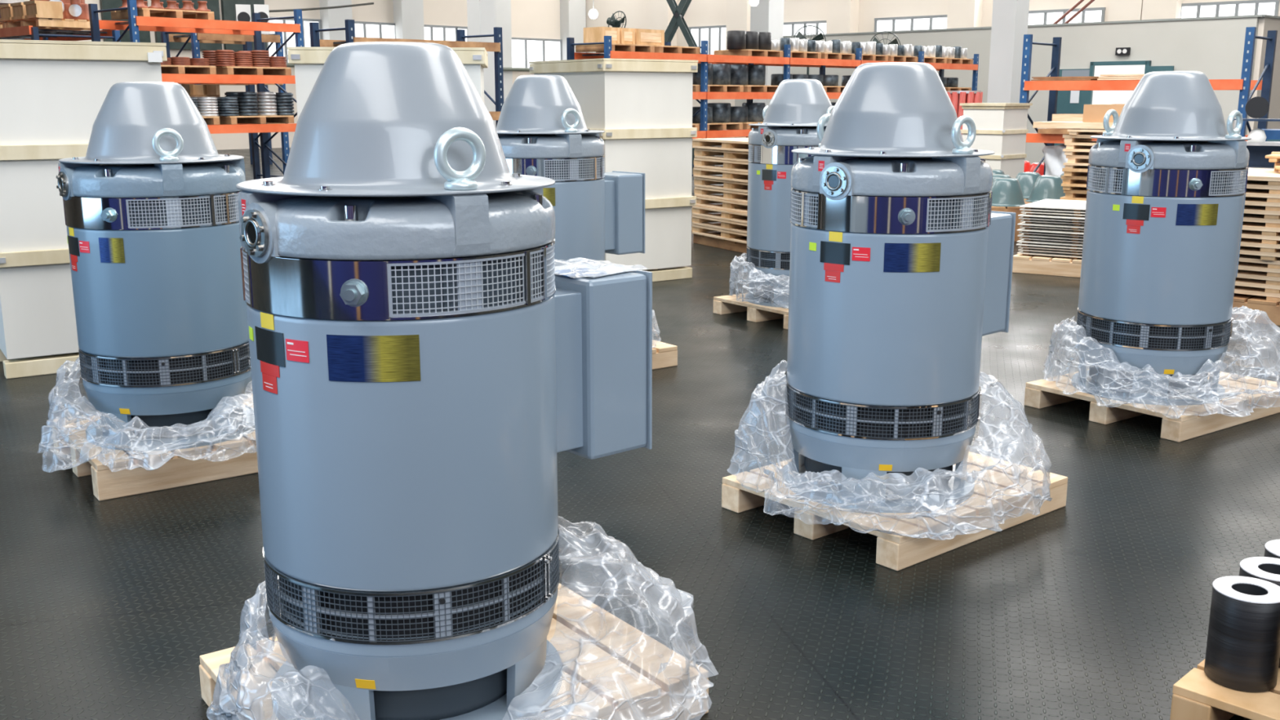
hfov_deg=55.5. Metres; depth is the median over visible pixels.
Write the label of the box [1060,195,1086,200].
wooden skid
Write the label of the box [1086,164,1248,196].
vent
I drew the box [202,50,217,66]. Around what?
stack
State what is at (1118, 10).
trim
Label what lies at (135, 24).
rack
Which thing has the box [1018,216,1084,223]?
plywood sheet
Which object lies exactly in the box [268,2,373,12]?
cable
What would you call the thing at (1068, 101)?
door
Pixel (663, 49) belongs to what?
wooden pallet
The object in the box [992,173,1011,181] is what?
cap
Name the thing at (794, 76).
drum
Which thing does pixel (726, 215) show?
wooden pallet
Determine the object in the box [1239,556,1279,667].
roll
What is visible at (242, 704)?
plastic film
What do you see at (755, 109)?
drum
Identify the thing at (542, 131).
motor
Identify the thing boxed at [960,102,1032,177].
crate
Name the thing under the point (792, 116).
motor
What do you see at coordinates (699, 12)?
wall
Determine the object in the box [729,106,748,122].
drum
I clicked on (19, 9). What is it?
wooden box
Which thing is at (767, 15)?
column
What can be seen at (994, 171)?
cap
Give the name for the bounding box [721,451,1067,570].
wooden pallet
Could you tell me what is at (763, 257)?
vent
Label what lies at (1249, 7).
window
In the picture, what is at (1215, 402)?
plastic film
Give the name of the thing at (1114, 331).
vent
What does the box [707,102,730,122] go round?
drum
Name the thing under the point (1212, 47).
wall partition
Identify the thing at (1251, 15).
trim
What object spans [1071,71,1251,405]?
motor
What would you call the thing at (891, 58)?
wooden pallet
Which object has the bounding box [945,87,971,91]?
wooden pallet
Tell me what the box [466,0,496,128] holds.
pillar
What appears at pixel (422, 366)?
motor
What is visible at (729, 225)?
wooden pallet
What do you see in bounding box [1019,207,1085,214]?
plywood sheet
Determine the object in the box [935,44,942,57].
steel sleeve
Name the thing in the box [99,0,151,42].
door
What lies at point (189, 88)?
wood block
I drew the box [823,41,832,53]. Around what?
steel sleeve
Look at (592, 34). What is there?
wooden box
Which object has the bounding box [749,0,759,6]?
pendant lamp
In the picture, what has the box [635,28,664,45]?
wooden box
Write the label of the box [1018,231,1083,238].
plywood sheet
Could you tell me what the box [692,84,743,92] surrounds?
wooden pallet
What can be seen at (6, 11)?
wooden box
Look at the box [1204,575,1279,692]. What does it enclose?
roll
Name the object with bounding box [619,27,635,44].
wooden box
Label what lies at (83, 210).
vent
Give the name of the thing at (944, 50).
steel sleeve
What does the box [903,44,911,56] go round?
steel sleeve
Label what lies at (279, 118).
wooden pallet
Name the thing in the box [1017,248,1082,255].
plywood sheet
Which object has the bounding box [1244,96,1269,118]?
guard
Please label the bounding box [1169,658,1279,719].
wooden pallet
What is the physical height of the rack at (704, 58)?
2.320 m
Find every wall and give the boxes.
[585,0,1279,137]
[1247,17,1279,134]
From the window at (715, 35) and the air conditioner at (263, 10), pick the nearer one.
the air conditioner at (263, 10)
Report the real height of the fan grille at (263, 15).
0.260 m
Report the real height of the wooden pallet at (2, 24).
0.110 m
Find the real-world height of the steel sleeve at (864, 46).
0.226 m
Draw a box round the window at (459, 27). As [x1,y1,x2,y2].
[455,26,467,41]
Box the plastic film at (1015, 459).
[727,360,1052,540]
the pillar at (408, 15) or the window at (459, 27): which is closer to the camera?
the pillar at (408, 15)
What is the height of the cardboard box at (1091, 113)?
0.165 m
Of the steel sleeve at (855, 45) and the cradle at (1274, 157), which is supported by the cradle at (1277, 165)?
the cradle at (1274, 157)
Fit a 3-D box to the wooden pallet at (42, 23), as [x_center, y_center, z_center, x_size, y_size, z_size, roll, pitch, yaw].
[-8.154,-4.700,17.076,1.150,0.110,1.000,11,16,42]
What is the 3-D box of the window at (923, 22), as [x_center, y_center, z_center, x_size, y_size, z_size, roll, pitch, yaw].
[7.666,-8.928,34.350,2.421,1.490,0.075,11,16,40]
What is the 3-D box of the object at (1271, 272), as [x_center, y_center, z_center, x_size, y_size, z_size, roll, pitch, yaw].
[4.455,-0.646,8.271,1.200,0.052,1.000,11,16,41]
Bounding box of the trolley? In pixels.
[1232,118,1279,168]
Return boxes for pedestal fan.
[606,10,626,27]
[793,25,826,74]
[870,31,900,44]
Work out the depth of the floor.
3.89 m
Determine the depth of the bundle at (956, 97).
17.89 m
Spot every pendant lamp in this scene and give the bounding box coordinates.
[588,0,597,18]
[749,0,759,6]
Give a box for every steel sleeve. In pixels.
[771,40,779,50]
[780,37,790,49]
[790,37,799,51]
[798,39,807,51]
[807,40,816,52]
[815,40,824,52]
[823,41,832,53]
[831,40,840,53]
[840,41,848,53]
[841,40,849,53]
[851,41,861,53]
[860,41,868,54]
[866,41,875,54]
[875,43,883,54]
[883,44,890,55]
[888,44,897,55]
[897,44,904,55]
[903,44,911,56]
[913,45,922,56]
[922,46,928,57]
[927,45,936,57]
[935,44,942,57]
[942,47,948,57]
[948,47,955,57]
[953,46,961,57]
[960,48,967,58]
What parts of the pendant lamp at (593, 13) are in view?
globe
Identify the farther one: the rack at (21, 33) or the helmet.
the rack at (21, 33)
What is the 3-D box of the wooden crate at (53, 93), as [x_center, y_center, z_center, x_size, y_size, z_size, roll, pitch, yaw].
[-3.243,-0.893,6.900,0.959,1.736,1.146,-8,14,-32]
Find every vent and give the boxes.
[62,191,240,230]
[78,341,250,387]
[240,239,555,320]
[262,528,559,644]
[506,155,604,182]
[746,245,790,270]
[747,143,818,164]
[785,378,982,439]
[790,187,992,233]
[1075,307,1233,351]
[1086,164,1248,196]
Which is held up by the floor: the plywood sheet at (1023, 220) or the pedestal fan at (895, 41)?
the pedestal fan at (895, 41)
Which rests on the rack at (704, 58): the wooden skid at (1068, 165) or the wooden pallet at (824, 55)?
the wooden pallet at (824, 55)
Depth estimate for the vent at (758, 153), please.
7.75 m
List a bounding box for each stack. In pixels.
[160,57,171,65]
[169,57,190,65]
[190,57,208,66]
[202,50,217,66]
[215,49,235,66]
[233,52,253,66]
[237,50,253,65]
[250,49,270,66]
[269,56,286,67]
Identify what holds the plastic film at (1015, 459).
on the wooden pallet at (896, 553)
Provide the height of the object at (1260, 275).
0.052 m
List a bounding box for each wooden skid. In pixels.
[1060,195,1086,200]
[1061,173,1087,183]
[1061,181,1086,190]
[1062,133,1102,142]
[1062,146,1091,155]
[1062,161,1088,168]
[1062,165,1088,176]
[1063,187,1087,197]
[1064,141,1096,148]
[1066,128,1106,134]
[1066,153,1088,163]
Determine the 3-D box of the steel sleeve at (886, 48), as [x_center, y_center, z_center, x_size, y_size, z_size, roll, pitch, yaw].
[4.700,-5.923,23.255,0.170,0.203,0.170,-5,13,-23]
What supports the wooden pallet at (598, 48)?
on the rack at (704, 58)
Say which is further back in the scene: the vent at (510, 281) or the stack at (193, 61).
the stack at (193, 61)
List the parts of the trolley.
frame post, panel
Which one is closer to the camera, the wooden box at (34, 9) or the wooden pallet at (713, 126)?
the wooden box at (34, 9)
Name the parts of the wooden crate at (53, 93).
lid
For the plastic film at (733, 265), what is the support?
on the wooden pallet at (723, 304)
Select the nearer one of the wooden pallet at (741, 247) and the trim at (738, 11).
the wooden pallet at (741, 247)
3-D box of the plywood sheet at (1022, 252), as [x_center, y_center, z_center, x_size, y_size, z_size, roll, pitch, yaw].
[3.813,-0.921,10.404,0.920,0.024,0.860,8,14,32]
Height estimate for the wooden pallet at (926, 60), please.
0.110 m
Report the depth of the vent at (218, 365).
4.62 m
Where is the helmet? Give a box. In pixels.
[1247,128,1266,142]
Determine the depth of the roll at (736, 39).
20.12 m
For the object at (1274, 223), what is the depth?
7.89 m
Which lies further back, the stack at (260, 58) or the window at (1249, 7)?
the window at (1249, 7)
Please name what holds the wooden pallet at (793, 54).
on the rack at (704, 58)
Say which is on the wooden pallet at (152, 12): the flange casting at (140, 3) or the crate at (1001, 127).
the flange casting at (140, 3)
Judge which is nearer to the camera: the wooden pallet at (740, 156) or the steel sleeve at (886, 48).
the wooden pallet at (740, 156)
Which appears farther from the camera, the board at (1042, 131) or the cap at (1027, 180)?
the board at (1042, 131)
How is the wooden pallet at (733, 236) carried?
on the wooden pallet at (741, 247)
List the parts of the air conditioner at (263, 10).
panel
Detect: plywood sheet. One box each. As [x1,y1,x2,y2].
[1016,242,1082,250]
[1017,213,1084,220]
[1017,222,1084,229]
[1017,227,1084,235]
[1017,233,1083,241]
[1017,239,1083,247]
[1017,245,1082,253]
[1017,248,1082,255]
[1017,250,1082,258]
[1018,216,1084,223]
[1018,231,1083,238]
[1019,199,1086,211]
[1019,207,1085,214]
[1019,225,1084,231]
[1019,236,1083,244]
[1020,219,1084,226]
[1021,210,1084,217]
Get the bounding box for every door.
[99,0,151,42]
[154,0,222,49]
[220,0,266,50]
[1053,68,1089,146]
[1087,60,1173,104]
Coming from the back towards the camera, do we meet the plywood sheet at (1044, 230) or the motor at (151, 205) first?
the plywood sheet at (1044, 230)
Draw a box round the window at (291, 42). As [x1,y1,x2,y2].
[266,17,322,62]
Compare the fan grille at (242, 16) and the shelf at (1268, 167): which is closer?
the shelf at (1268, 167)
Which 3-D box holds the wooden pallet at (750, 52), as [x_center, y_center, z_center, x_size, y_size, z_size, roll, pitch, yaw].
[1.847,-5.205,20.682,0.750,0.110,0.950,12,17,43]
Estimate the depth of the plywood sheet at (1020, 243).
10.18 m
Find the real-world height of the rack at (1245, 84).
2.220 m
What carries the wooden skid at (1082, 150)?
on the wooden skid at (1078, 157)
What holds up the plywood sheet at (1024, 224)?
on the plywood sheet at (1021, 226)
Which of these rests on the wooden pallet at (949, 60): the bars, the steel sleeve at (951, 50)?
the steel sleeve at (951, 50)
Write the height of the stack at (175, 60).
0.110 m
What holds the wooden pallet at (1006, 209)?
on the floor
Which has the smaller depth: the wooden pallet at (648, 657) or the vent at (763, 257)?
the wooden pallet at (648, 657)
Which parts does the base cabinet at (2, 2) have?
lid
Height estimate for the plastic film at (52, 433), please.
0.347 m
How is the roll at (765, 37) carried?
on the wooden pallet at (750, 52)
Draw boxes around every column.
[750,0,784,106]
[986,0,1029,102]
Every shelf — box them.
[1246,141,1279,146]
[1247,166,1274,168]
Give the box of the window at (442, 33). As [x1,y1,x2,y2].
[423,24,457,40]
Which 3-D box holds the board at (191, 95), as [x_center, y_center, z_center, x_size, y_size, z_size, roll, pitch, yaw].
[-6.366,-3.711,17.088,0.200,0.030,0.900,11,16,41]
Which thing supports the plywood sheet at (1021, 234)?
on the plywood sheet at (1021, 237)
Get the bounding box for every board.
[188,94,220,97]
[1032,120,1112,128]
[1037,128,1102,133]
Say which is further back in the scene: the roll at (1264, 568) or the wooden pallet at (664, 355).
the wooden pallet at (664, 355)
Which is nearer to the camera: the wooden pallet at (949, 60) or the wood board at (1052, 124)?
the wood board at (1052, 124)
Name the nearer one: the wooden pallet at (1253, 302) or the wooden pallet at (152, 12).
the wooden pallet at (1253, 302)
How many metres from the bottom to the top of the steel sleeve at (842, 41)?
0.248 m
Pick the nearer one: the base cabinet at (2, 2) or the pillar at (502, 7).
the base cabinet at (2, 2)
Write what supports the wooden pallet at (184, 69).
on the rack at (135, 24)
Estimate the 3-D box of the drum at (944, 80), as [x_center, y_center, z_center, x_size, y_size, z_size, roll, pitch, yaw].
[6.114,-5.710,25.020,0.380,0.200,0.380,0,12,1]
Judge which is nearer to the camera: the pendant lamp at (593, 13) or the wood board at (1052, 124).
the wood board at (1052, 124)
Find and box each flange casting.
[119,0,127,8]
[136,0,147,8]
[147,0,164,8]
[164,0,180,9]
[180,0,195,10]
[195,0,210,11]
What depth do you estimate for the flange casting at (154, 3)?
15.87 m
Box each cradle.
[1265,151,1279,162]
[1274,162,1279,173]
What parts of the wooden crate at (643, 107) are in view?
lid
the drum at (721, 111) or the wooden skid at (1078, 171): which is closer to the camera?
the wooden skid at (1078, 171)
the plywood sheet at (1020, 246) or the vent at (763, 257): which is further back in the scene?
the plywood sheet at (1020, 246)
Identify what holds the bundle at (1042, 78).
on the rack at (1245, 84)
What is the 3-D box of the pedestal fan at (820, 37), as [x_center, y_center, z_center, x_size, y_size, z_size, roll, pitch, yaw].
[3.674,-5.863,26.918,0.614,2.976,0.546,-8,15,-33]
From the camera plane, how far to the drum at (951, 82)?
25.17 m
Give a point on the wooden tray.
(1062, 117)
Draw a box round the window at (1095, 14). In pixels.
[1027,7,1106,25]
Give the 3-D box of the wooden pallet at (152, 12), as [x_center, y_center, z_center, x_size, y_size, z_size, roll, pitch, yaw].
[-6.392,-4.614,16.297,0.900,0.110,1.000,11,16,41]
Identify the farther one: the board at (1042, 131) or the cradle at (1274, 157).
the board at (1042, 131)
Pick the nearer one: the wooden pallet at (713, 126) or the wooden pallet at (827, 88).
the wooden pallet at (713, 126)
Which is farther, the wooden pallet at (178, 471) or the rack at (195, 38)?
the rack at (195, 38)
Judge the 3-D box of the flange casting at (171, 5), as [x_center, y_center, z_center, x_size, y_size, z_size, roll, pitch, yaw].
[-6.190,-4.685,16.082,0.200,0.121,0.200,7,14,30]
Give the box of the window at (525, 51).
[511,37,562,67]
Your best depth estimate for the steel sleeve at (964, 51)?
25.22 m
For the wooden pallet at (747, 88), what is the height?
0.110 m
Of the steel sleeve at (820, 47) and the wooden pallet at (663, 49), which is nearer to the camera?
the wooden pallet at (663, 49)
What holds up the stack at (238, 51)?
on the wooden pallet at (241, 70)
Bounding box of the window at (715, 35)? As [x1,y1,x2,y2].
[688,25,725,54]
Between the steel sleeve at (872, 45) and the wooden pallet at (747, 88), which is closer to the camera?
the wooden pallet at (747, 88)
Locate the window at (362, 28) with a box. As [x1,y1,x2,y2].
[354,21,395,38]
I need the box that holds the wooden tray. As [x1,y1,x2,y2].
[1052,113,1083,121]
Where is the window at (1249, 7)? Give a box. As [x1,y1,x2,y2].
[1180,0,1279,17]
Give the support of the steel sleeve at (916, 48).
on the wooden pallet at (926, 60)
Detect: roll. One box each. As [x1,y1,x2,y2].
[726,30,746,49]
[746,31,759,49]
[758,31,771,49]
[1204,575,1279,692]
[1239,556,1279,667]
[1264,539,1279,558]
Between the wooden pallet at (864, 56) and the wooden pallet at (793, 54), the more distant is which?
the wooden pallet at (864, 56)
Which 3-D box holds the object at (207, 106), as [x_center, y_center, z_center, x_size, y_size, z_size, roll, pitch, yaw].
[-5.916,-3.469,16.657,0.260,0.260,0.260,-1,12,-3]
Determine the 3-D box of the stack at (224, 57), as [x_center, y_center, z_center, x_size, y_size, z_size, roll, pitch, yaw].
[-5.709,-4.153,16.745,0.250,0.220,0.250,6,14,27]
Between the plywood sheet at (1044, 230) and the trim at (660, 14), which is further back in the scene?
the trim at (660, 14)
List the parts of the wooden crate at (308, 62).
lid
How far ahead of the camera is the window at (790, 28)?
36.55 m
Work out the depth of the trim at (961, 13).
32.79 m
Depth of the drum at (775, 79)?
21.21 m
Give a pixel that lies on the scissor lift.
(678, 11)
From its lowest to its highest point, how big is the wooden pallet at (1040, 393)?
0.112 m
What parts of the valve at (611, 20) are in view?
blade, fan motor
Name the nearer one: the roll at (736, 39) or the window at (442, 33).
the roll at (736, 39)
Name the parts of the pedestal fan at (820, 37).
blade, blade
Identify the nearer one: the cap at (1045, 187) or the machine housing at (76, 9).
the cap at (1045, 187)
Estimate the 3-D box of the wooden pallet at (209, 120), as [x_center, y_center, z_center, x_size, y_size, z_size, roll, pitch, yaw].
[-6.412,-3.260,16.567,0.900,0.110,1.000,11,16,41]
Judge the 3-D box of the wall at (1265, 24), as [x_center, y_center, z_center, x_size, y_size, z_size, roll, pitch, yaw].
[14.240,-5.568,25.688,6.981,2.920,0.200,-11,17,-43]
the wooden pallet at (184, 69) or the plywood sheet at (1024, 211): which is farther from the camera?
the wooden pallet at (184, 69)
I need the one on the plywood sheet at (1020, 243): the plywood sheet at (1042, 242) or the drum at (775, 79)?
the plywood sheet at (1042, 242)
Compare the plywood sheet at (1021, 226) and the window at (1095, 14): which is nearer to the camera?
the plywood sheet at (1021, 226)
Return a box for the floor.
[0,145,1279,719]
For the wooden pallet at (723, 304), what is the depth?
8.11 m
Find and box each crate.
[0,39,167,378]
[286,46,488,118]
[528,57,697,281]
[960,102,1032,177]
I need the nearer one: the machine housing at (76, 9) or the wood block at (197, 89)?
the machine housing at (76, 9)
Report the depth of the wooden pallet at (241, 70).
17.10 m
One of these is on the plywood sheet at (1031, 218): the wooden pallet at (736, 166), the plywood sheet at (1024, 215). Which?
the plywood sheet at (1024, 215)
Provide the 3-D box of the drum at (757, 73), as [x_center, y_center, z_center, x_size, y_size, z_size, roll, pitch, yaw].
[1.953,-4.866,20.794,0.380,0.340,0.380,-5,13,-24]
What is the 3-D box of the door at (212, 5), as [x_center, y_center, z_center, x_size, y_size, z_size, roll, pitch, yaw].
[-12.159,-9.855,32.536,0.120,3.000,1.806,12,17,43]
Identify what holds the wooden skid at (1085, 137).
on the wooden skid at (1083, 144)
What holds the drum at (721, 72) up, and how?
on the wooden pallet at (711, 88)
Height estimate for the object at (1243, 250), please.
0.052 m
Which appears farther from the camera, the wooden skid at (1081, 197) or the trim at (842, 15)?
the trim at (842, 15)
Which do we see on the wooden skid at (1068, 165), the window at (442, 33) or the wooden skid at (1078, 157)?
the wooden skid at (1078, 157)
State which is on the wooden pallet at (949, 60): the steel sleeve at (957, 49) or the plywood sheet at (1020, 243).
the steel sleeve at (957, 49)
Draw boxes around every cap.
[991,169,1004,173]
[991,177,1025,206]
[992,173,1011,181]
[1015,172,1040,199]
[1023,160,1031,172]
[1025,175,1065,202]
[1026,162,1044,175]
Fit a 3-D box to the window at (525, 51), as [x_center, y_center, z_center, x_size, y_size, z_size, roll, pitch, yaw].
[-3.306,-10.465,41.727,0.075,1.070,3.280,12,17,43]
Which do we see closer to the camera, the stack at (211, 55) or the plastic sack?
the plastic sack
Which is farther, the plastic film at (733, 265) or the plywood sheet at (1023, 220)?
the plywood sheet at (1023, 220)
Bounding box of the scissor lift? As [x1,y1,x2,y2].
[664,0,714,168]
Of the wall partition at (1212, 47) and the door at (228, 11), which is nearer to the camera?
the wall partition at (1212, 47)
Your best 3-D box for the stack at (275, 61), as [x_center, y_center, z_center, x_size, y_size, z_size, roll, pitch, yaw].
[-5.167,-4.246,17.341,0.250,0.150,0.250,-5,13,-20]
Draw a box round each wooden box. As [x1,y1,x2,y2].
[0,4,13,21]
[9,2,26,20]
[23,0,63,18]
[583,26,619,43]
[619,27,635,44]
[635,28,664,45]
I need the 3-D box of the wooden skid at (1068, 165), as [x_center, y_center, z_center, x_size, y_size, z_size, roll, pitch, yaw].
[4.444,-1.813,11.342,0.800,0.048,0.606,9,15,35]
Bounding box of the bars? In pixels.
[1053,0,1094,23]
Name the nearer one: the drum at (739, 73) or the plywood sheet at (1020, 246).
the plywood sheet at (1020, 246)
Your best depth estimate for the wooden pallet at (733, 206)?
11.79 m
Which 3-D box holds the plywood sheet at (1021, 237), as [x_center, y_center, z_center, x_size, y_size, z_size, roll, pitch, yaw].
[3.825,-1.043,10.388,0.920,0.024,0.860,8,15,32]
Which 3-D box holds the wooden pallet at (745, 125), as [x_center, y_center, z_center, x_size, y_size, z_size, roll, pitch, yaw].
[1.847,-4.042,20.934,0.750,0.110,0.950,12,17,43]
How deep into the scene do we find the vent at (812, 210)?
3.86 m
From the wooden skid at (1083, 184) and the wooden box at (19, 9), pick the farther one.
the wooden box at (19, 9)
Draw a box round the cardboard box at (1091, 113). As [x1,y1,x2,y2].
[1082,103,1124,122]
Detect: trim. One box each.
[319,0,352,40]
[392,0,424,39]
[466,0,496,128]
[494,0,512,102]
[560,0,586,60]
[648,0,676,45]
[724,0,750,137]
[782,14,1279,37]
[826,0,858,34]
[946,0,982,28]
[1107,0,1142,21]
[1141,0,1182,19]
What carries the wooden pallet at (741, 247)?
on the floor
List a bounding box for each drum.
[692,106,712,123]
[693,62,712,84]
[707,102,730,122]
[711,63,730,84]
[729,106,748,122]
[730,64,748,84]
[742,102,765,121]
[747,64,765,85]
[770,74,792,85]
[792,74,808,79]
[808,74,823,85]
[823,75,838,85]
[841,75,851,86]
[940,77,946,87]
[946,77,958,87]
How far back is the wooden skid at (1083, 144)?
11.32 m
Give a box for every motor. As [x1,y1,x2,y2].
[56,81,255,450]
[235,41,652,719]
[496,75,644,266]
[745,79,834,307]
[784,62,1016,512]
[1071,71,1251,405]
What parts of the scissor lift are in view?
scissor arm, scissor arm, scissor arm, scissor arm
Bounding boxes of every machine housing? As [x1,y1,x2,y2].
[40,0,70,19]
[63,0,89,20]
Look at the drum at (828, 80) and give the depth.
22.15 m
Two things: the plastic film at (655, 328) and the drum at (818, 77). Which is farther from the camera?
the drum at (818, 77)
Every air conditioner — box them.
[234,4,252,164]
[252,4,272,164]
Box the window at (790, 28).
[783,20,826,35]
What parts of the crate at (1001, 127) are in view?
lid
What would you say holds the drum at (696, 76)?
on the wooden pallet at (711, 88)
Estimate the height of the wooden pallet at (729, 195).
0.090 m
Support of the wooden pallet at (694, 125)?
on the rack at (704, 58)
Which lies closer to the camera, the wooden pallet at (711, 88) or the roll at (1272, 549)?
the roll at (1272, 549)
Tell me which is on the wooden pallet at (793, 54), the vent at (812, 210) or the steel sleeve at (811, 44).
the steel sleeve at (811, 44)
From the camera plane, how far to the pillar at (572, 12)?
42.02 m
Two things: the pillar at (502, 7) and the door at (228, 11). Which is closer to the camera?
the door at (228, 11)
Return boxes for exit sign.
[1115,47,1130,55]
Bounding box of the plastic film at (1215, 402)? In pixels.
[1042,305,1279,418]
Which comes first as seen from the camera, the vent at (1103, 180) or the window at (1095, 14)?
the vent at (1103, 180)
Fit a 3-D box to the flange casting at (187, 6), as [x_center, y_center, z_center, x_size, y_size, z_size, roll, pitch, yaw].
[-6.043,-4.726,16.241,0.200,0.133,0.200,-3,13,-14]
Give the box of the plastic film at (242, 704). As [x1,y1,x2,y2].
[206,515,719,719]
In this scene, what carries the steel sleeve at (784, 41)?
on the wooden pallet at (793, 54)
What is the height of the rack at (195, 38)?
2.500 m
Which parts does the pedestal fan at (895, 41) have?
blade, blade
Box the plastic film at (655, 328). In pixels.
[652,309,661,347]
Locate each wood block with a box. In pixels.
[180,84,194,94]
[193,84,207,94]
[206,84,220,94]
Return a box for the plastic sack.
[1041,143,1067,176]
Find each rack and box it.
[0,25,120,41]
[88,0,303,178]
[160,31,289,179]
[309,19,503,125]
[566,35,978,176]
[1019,26,1277,175]
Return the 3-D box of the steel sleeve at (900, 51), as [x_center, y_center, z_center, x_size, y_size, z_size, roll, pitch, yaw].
[5.048,-6.000,23.606,0.170,0.205,0.170,-8,15,-34]
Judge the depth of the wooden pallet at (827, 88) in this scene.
22.07 m
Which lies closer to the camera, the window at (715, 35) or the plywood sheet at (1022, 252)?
the plywood sheet at (1022, 252)
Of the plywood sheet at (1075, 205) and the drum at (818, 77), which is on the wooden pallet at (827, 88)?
the drum at (818, 77)
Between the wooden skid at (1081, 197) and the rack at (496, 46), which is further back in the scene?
the rack at (496, 46)
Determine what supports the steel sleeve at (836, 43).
on the wooden pallet at (824, 55)
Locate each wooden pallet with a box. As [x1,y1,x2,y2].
[0,21,6,28]
[5,17,90,30]
[53,393,257,501]
[111,8,214,19]
[160,65,216,74]
[199,582,708,719]
[202,116,219,124]
[215,66,291,75]
[217,115,293,124]
[575,43,654,53]
[652,340,677,369]
[653,45,700,53]
[691,213,746,233]
[691,222,746,244]
[692,84,699,91]
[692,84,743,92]
[692,123,699,130]
[692,137,748,151]
[692,204,747,223]
[693,147,748,161]
[693,157,748,172]
[693,167,748,182]
[693,177,747,192]
[693,185,747,203]
[693,231,746,253]
[696,195,747,213]
[698,122,742,130]
[713,48,782,57]
[713,293,788,328]
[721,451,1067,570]
[742,121,763,128]
[743,84,778,92]
[782,50,821,58]
[821,52,855,59]
[822,85,844,92]
[854,53,888,61]
[888,55,917,62]
[917,57,946,62]
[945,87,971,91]
[946,57,973,64]
[991,198,1031,241]
[1012,253,1081,277]
[1024,368,1279,442]
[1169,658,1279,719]
[1231,293,1279,325]
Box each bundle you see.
[946,90,982,135]
[1031,76,1098,80]
[1097,74,1144,79]
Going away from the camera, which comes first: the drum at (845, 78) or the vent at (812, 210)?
the vent at (812, 210)
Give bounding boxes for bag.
[554,257,648,278]
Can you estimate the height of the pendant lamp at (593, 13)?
6.088 m
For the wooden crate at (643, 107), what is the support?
on the floor
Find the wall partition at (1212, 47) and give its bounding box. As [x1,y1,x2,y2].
[734,17,1259,164]
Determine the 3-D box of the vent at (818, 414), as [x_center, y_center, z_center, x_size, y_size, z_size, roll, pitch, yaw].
[0.847,0.137,4.280,0.664,0.128,0.664,0,12,0]
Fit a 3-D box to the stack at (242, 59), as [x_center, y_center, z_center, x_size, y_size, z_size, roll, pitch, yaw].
[-5.528,-4.186,16.943,0.250,0.200,0.250,-10,16,-39]
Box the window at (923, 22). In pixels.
[874,14,946,31]
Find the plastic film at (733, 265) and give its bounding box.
[728,253,789,308]
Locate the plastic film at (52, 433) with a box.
[36,356,256,472]
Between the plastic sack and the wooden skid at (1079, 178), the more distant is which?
the plastic sack
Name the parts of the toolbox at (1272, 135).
drawer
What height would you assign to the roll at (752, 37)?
0.300 m
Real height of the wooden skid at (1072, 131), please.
0.048 m
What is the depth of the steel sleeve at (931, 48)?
24.34 m
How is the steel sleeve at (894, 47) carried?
on the wooden pallet at (891, 58)
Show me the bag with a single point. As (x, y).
(579, 267)
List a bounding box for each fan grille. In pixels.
[237,12,250,22]
[258,12,268,22]
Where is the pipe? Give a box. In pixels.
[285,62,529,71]
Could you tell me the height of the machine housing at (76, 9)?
0.320 m
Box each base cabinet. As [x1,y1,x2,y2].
[0,0,24,22]
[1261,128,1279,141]

